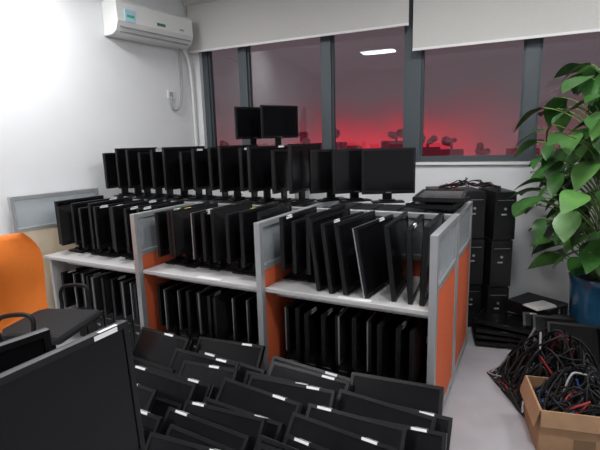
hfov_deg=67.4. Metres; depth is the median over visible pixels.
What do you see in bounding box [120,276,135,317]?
computer monitor
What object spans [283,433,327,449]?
computer monitor
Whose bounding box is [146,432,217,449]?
computer monitor
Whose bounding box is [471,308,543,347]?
stack
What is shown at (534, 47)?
window
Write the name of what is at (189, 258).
computer monitor
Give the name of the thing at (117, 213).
computer monitor
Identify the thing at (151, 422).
computer monitor
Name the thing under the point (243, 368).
computer monitor
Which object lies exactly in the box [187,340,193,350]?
computer monitor
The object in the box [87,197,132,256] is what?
computer monitor
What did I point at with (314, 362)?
desktop computer
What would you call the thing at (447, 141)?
skyline
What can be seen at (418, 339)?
computer monitor
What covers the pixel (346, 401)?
computer monitor
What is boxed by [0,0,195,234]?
wall
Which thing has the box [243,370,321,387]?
computer monitor
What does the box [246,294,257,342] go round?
computer monitor
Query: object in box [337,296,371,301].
paper sheet
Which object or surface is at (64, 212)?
computer monitor
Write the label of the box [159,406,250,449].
computer monitor
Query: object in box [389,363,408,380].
desktop computer
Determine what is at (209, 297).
computer monitor
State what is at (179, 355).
computer monitor
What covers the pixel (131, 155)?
computer monitor
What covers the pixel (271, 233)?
computer monitor
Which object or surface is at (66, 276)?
computer monitor
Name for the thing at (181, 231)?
computer monitor
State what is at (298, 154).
computer monitor
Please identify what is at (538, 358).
pile
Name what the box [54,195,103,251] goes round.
computer monitor
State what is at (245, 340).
desktop computer
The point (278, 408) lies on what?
computer monitor
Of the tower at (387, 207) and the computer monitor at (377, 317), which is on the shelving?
the tower at (387, 207)
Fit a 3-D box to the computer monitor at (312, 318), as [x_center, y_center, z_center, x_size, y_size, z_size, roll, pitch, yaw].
[0.146,0.652,2.991,0.047,0.311,0.500,4,12,27]
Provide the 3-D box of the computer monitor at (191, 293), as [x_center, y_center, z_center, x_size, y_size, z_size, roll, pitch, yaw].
[-0.697,0.585,3.455,0.046,0.320,0.510,3,12,25]
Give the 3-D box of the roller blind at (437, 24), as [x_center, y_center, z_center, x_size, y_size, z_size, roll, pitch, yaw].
[2.528,-1.937,3.459,3.280,0.812,0.100,3,11,24]
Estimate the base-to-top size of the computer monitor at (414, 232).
0.422 m
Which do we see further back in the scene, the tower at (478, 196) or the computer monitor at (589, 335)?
the tower at (478, 196)
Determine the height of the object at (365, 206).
0.400 m
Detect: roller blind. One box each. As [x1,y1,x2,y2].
[183,0,408,53]
[412,0,599,50]
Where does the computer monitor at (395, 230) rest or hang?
on the shelving
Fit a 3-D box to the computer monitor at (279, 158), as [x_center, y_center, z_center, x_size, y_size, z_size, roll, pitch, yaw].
[-0.116,-0.397,3.620,0.095,0.420,0.480,4,12,26]
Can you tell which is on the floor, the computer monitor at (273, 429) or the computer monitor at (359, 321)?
the computer monitor at (273, 429)
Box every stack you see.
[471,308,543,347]
[523,300,556,310]
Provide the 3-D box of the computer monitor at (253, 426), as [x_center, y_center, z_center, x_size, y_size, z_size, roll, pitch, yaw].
[-0.422,1.082,2.252,0.513,0.283,0.216,4,12,27]
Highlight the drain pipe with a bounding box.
[181,49,197,145]
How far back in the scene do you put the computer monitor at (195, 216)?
3.19 m
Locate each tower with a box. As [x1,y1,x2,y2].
[171,198,194,200]
[216,200,243,203]
[253,201,274,204]
[293,201,326,207]
[327,202,362,208]
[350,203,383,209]
[374,204,404,218]
[395,207,427,225]
[424,207,457,254]
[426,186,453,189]
[454,187,485,237]
[459,237,484,283]
[468,284,481,326]
[478,187,516,239]
[481,282,508,311]
[483,235,512,286]
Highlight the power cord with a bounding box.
[171,49,182,110]
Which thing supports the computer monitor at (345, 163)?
on the tower at (351, 204)
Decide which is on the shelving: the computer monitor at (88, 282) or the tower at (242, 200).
the tower at (242, 200)
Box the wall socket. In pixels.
[167,90,174,98]
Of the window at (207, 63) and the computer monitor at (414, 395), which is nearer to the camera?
the computer monitor at (414, 395)
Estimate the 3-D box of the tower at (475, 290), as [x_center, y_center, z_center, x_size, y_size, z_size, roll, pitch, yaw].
[1.502,0.669,4.120,0.171,0.400,0.405,-1,11,3]
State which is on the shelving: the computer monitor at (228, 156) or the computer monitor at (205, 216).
the computer monitor at (205, 216)
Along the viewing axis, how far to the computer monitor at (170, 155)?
3.96 m
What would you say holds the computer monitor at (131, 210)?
on the shelving
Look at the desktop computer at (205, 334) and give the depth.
3.30 m
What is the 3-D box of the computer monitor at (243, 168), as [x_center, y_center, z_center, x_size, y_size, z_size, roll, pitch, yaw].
[-0.373,-0.429,3.773,0.095,0.441,0.490,4,12,27]
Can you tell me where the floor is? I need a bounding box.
[56,312,553,449]
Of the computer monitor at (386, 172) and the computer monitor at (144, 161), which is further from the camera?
the computer monitor at (144, 161)
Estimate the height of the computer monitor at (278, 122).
0.620 m
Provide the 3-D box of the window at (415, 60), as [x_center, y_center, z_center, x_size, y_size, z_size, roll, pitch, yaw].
[1.514,-1.429,4.186,1.040,1.660,0.100,3,11,24]
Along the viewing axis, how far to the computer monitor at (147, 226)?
3.48 m
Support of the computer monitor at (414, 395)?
on the floor
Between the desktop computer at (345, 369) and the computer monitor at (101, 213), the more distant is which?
the computer monitor at (101, 213)
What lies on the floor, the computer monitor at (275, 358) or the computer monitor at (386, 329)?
the computer monitor at (275, 358)
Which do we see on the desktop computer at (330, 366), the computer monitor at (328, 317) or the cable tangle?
the computer monitor at (328, 317)
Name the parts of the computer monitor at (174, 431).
computer monitor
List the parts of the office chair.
armrest, backrest, seat, armrest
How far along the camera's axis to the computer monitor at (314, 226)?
2.75 m
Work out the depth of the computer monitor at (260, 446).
1.96 m
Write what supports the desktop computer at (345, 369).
on the floor
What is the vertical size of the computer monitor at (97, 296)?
0.311 m
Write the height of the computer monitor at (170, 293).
0.311 m
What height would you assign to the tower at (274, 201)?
0.400 m
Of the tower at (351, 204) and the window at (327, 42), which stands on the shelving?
the tower at (351, 204)
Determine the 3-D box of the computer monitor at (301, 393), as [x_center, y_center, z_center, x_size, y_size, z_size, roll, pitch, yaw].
[-0.084,1.008,2.399,0.546,0.303,0.232,4,12,28]
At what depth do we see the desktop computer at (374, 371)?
2.71 m
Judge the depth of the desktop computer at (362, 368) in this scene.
2.75 m
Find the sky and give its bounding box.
[212,26,599,154]
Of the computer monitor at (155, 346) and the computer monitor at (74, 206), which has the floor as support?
the computer monitor at (155, 346)
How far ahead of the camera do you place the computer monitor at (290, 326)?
2.95 m
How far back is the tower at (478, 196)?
3.77 m
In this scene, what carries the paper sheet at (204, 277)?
on the shelving
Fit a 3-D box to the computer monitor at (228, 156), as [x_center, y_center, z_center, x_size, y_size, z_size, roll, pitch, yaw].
[-0.524,-0.441,3.806,0.095,0.460,0.460,6,13,35]
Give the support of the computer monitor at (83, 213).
on the shelving
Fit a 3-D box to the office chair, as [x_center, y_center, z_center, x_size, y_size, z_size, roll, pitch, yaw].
[-1.732,0.615,3.035,0.642,1.080,0.633,0,11,8]
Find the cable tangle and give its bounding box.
[437,178,500,190]
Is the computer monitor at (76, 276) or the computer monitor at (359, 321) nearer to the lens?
the computer monitor at (359, 321)
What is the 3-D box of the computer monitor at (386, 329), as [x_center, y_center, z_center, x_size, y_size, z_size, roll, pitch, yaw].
[0.570,0.676,2.772,0.046,0.320,0.510,5,12,30]
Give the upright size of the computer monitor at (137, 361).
0.267 m
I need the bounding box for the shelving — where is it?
[44,193,472,406]
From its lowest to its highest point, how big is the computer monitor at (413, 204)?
0.094 m
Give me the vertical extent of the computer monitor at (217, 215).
0.460 m
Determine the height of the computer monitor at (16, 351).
0.420 m
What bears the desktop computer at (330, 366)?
on the floor
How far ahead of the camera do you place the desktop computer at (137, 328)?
3.64 m
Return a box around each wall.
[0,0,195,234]
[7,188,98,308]
[192,52,599,309]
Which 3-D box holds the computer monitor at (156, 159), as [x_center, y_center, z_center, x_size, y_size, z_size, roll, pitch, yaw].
[-1.195,-0.474,4.140,0.095,0.441,0.490,3,12,25]
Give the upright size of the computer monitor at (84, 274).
0.311 m
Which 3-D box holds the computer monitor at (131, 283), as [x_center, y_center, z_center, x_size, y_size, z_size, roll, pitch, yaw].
[-1.217,0.561,3.716,0.046,0.300,0.440,4,12,27]
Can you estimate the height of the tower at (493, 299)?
0.400 m
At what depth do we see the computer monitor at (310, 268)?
2.77 m
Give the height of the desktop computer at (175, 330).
0.300 m
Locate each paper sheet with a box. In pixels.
[197,276,221,280]
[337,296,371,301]
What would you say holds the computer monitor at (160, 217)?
on the shelving
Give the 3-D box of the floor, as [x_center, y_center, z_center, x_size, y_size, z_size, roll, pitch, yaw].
[-0.044,1.411,1.726,8.251,0.100,6.914,3,12,24]
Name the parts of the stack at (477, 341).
computer monitor, computer monitor, computer monitor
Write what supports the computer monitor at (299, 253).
on the shelving
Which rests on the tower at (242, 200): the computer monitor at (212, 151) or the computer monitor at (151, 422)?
the computer monitor at (212, 151)
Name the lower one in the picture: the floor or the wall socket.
the floor
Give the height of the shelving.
1.170 m
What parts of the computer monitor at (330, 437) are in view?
computer monitor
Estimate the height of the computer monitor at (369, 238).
0.409 m
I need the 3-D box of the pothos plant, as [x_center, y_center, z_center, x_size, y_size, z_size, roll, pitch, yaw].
[2.241,-0.089,3.209,1.430,2.182,1.354,-2,11,0]
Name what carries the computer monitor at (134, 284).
on the desktop computer
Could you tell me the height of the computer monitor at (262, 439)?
0.296 m
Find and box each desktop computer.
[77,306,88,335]
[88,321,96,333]
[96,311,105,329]
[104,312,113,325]
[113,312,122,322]
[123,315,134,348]
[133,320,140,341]
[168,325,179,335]
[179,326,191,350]
[191,331,202,351]
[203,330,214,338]
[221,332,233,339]
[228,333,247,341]
[242,336,257,343]
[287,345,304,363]
[304,349,321,368]
[319,353,335,373]
[336,348,353,377]
[354,354,370,374]
[371,361,394,377]
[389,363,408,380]
[408,360,426,383]
[507,292,567,315]
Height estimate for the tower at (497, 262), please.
0.400 m
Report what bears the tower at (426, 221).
on the shelving
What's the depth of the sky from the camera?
10.12 m
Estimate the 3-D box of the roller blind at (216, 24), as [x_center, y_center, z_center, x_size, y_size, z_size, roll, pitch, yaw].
[-0.133,-2.194,4.614,2.500,0.582,0.100,3,11,24]
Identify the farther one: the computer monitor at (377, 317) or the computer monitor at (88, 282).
the computer monitor at (88, 282)
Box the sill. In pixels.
[416,161,578,164]
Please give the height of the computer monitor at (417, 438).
0.311 m
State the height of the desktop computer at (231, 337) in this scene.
0.300 m
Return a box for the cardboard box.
[519,364,599,449]
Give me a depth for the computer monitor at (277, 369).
2.60 m
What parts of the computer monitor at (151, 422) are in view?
computer monitor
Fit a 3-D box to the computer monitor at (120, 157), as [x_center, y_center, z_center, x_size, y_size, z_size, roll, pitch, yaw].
[-1.579,-0.517,4.374,0.095,0.460,0.460,6,13,34]
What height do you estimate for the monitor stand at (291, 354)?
0.300 m
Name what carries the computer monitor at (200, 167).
on the shelving
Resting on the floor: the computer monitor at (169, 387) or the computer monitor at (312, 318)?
the computer monitor at (169, 387)
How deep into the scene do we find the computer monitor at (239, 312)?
3.15 m
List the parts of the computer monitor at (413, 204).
computer monitor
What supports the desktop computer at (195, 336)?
on the floor
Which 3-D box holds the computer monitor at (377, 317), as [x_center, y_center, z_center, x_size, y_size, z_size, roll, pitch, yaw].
[0.501,0.669,2.846,0.047,0.311,0.490,4,12,26]
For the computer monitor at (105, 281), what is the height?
0.311 m
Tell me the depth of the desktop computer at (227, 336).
3.22 m
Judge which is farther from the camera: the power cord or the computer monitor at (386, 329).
the power cord
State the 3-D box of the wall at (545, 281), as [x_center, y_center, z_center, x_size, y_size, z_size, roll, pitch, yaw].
[1.827,-0.823,4.164,6.600,3.300,0.201,3,11,24]
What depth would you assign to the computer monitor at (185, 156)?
3.87 m
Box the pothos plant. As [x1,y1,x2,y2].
[507,62,599,325]
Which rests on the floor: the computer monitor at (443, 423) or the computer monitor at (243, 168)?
the computer monitor at (443, 423)
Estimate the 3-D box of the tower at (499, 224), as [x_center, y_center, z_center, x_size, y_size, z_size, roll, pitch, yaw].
[1.684,-0.107,3.873,0.171,0.400,0.405,-1,11,2]
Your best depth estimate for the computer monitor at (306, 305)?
2.87 m
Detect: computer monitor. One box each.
[0,320,145,449]
[0,328,52,372]
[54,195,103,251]
[57,205,92,252]
[60,266,92,307]
[70,196,123,252]
[73,268,95,307]
[78,207,108,255]
[80,268,105,308]
[86,270,111,309]
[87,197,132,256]
[90,270,118,311]
[93,199,143,257]
[101,272,127,314]
[102,153,132,196]
[109,199,154,256]
[110,199,162,259]
[110,273,135,316]
[115,147,156,196]
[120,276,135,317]
[123,200,170,252]
[125,148,161,197]
[130,281,135,319]
[132,327,190,366]
[133,283,139,323]
[133,356,173,372]
[134,364,197,404]
[136,200,183,248]
[137,383,163,445]
[138,152,166,197]
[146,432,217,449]
[147,366,212,402]
[150,149,180,198]
[150,396,183,417]
[155,206,185,264]
[157,280,182,325]
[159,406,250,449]
[162,146,204,198]
[163,281,193,329]
[166,202,210,265]
[169,348,240,374]
[170,203,217,267]
[177,283,199,329]
[179,151,205,198]
[179,360,239,399]
[182,400,266,449]
[186,284,210,333]
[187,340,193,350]
[190,204,233,268]
[191,148,221,200]
[195,336,265,367]
[196,286,223,333]
[199,350,265,382]
[200,211,235,270]
[204,397,283,440]
[207,147,233,200]
[207,288,229,337]
[210,201,251,271]
[213,289,245,338]
[215,377,301,442]
[217,145,257,201]
[225,205,264,274]
[232,291,256,339]
[234,107,270,144]
[238,148,263,201]
[239,203,277,275]
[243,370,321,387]
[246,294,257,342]
[247,145,287,202]
[248,375,336,415]
[255,435,297,449]
[257,203,291,261]
[257,443,280,449]
[260,105,297,144]
[266,355,350,381]
[268,361,350,406]
[271,149,297,203]
[279,207,316,280]
[283,403,407,449]
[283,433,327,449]
[285,299,304,350]
[288,143,320,203]
[291,217,314,281]
[295,300,318,356]
[304,302,332,361]
[306,205,344,282]
[308,208,350,290]
[309,148,355,201]
[320,211,363,293]
[321,304,343,362]
[331,148,373,202]
[334,210,375,294]
[334,389,436,429]
[335,306,359,364]
[349,372,443,414]
[352,214,393,298]
[352,308,374,369]
[361,147,415,203]
[367,311,388,371]
[367,417,446,449]
[377,313,406,376]
[384,212,408,301]
[394,404,452,449]
[395,316,419,379]
[405,189,469,210]
[406,214,424,304]
[409,318,427,381]
[419,212,444,305]
[522,312,569,339]
[532,314,577,341]
[546,321,599,368]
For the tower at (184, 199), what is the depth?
4.17 m
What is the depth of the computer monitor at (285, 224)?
2.87 m
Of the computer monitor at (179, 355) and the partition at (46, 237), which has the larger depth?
the partition at (46, 237)
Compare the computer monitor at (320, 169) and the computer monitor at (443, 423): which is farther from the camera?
the computer monitor at (320, 169)
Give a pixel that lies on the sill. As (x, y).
(489, 162)
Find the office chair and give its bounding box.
[0,233,100,349]
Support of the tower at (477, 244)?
on the tower at (475, 290)
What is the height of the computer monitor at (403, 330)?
0.311 m
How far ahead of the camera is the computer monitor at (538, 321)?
3.43 m
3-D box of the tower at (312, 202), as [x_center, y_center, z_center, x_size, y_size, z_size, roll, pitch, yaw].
[0.065,0.031,3.659,0.171,0.400,0.405,4,12,27]
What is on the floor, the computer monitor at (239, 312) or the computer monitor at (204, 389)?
the computer monitor at (204, 389)
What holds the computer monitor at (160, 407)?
on the floor
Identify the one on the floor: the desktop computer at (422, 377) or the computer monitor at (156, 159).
the desktop computer at (422, 377)
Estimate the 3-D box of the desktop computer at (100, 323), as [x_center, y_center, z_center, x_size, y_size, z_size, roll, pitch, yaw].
[-1.631,0.831,3.995,0.101,0.300,0.345,4,12,26]
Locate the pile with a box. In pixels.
[487,327,599,416]
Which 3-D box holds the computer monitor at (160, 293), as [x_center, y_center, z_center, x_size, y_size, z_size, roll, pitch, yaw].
[-0.941,0.564,3.605,0.046,0.320,0.510,4,12,28]
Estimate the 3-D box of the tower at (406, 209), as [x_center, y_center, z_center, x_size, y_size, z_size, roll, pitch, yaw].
[0.825,0.084,3.261,0.171,0.400,0.405,4,12,27]
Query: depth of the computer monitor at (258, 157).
3.55 m
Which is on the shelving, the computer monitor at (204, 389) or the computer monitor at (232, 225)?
the computer monitor at (232, 225)
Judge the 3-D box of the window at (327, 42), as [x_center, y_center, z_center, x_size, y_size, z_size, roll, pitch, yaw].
[0.644,-1.476,4.571,0.865,1.660,0.100,3,11,24]
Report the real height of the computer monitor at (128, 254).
0.441 m
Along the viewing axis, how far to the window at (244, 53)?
5.05 m
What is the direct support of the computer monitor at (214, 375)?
on the floor
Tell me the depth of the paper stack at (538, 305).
3.54 m
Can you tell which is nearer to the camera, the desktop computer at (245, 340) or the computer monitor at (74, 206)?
the desktop computer at (245, 340)
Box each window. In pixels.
[202,51,242,146]
[238,37,322,148]
[321,26,405,148]
[404,0,526,161]
[520,38,565,160]
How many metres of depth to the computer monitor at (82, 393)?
1.17 m
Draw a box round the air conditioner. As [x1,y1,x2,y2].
[101,0,192,49]
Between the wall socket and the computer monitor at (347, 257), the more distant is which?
the wall socket
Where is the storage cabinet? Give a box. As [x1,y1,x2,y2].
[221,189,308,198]
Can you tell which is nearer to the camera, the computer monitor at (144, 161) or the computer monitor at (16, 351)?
the computer monitor at (16, 351)
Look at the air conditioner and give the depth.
4.46 m
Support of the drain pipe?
attached to the wall at (72, 93)
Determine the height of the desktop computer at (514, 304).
0.101 m
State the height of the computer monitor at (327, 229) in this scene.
0.421 m
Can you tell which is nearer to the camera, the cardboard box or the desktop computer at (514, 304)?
the cardboard box
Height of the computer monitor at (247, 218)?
0.460 m
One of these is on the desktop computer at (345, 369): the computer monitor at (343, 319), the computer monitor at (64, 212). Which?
the computer monitor at (343, 319)
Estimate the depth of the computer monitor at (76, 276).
3.84 m
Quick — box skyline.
[219,128,558,155]
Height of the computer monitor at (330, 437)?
0.319 m
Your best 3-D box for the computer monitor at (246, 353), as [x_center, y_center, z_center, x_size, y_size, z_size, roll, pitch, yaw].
[-0.493,0.919,2.923,0.548,0.312,0.224,4,12,28]
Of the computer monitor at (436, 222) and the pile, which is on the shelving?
the computer monitor at (436, 222)

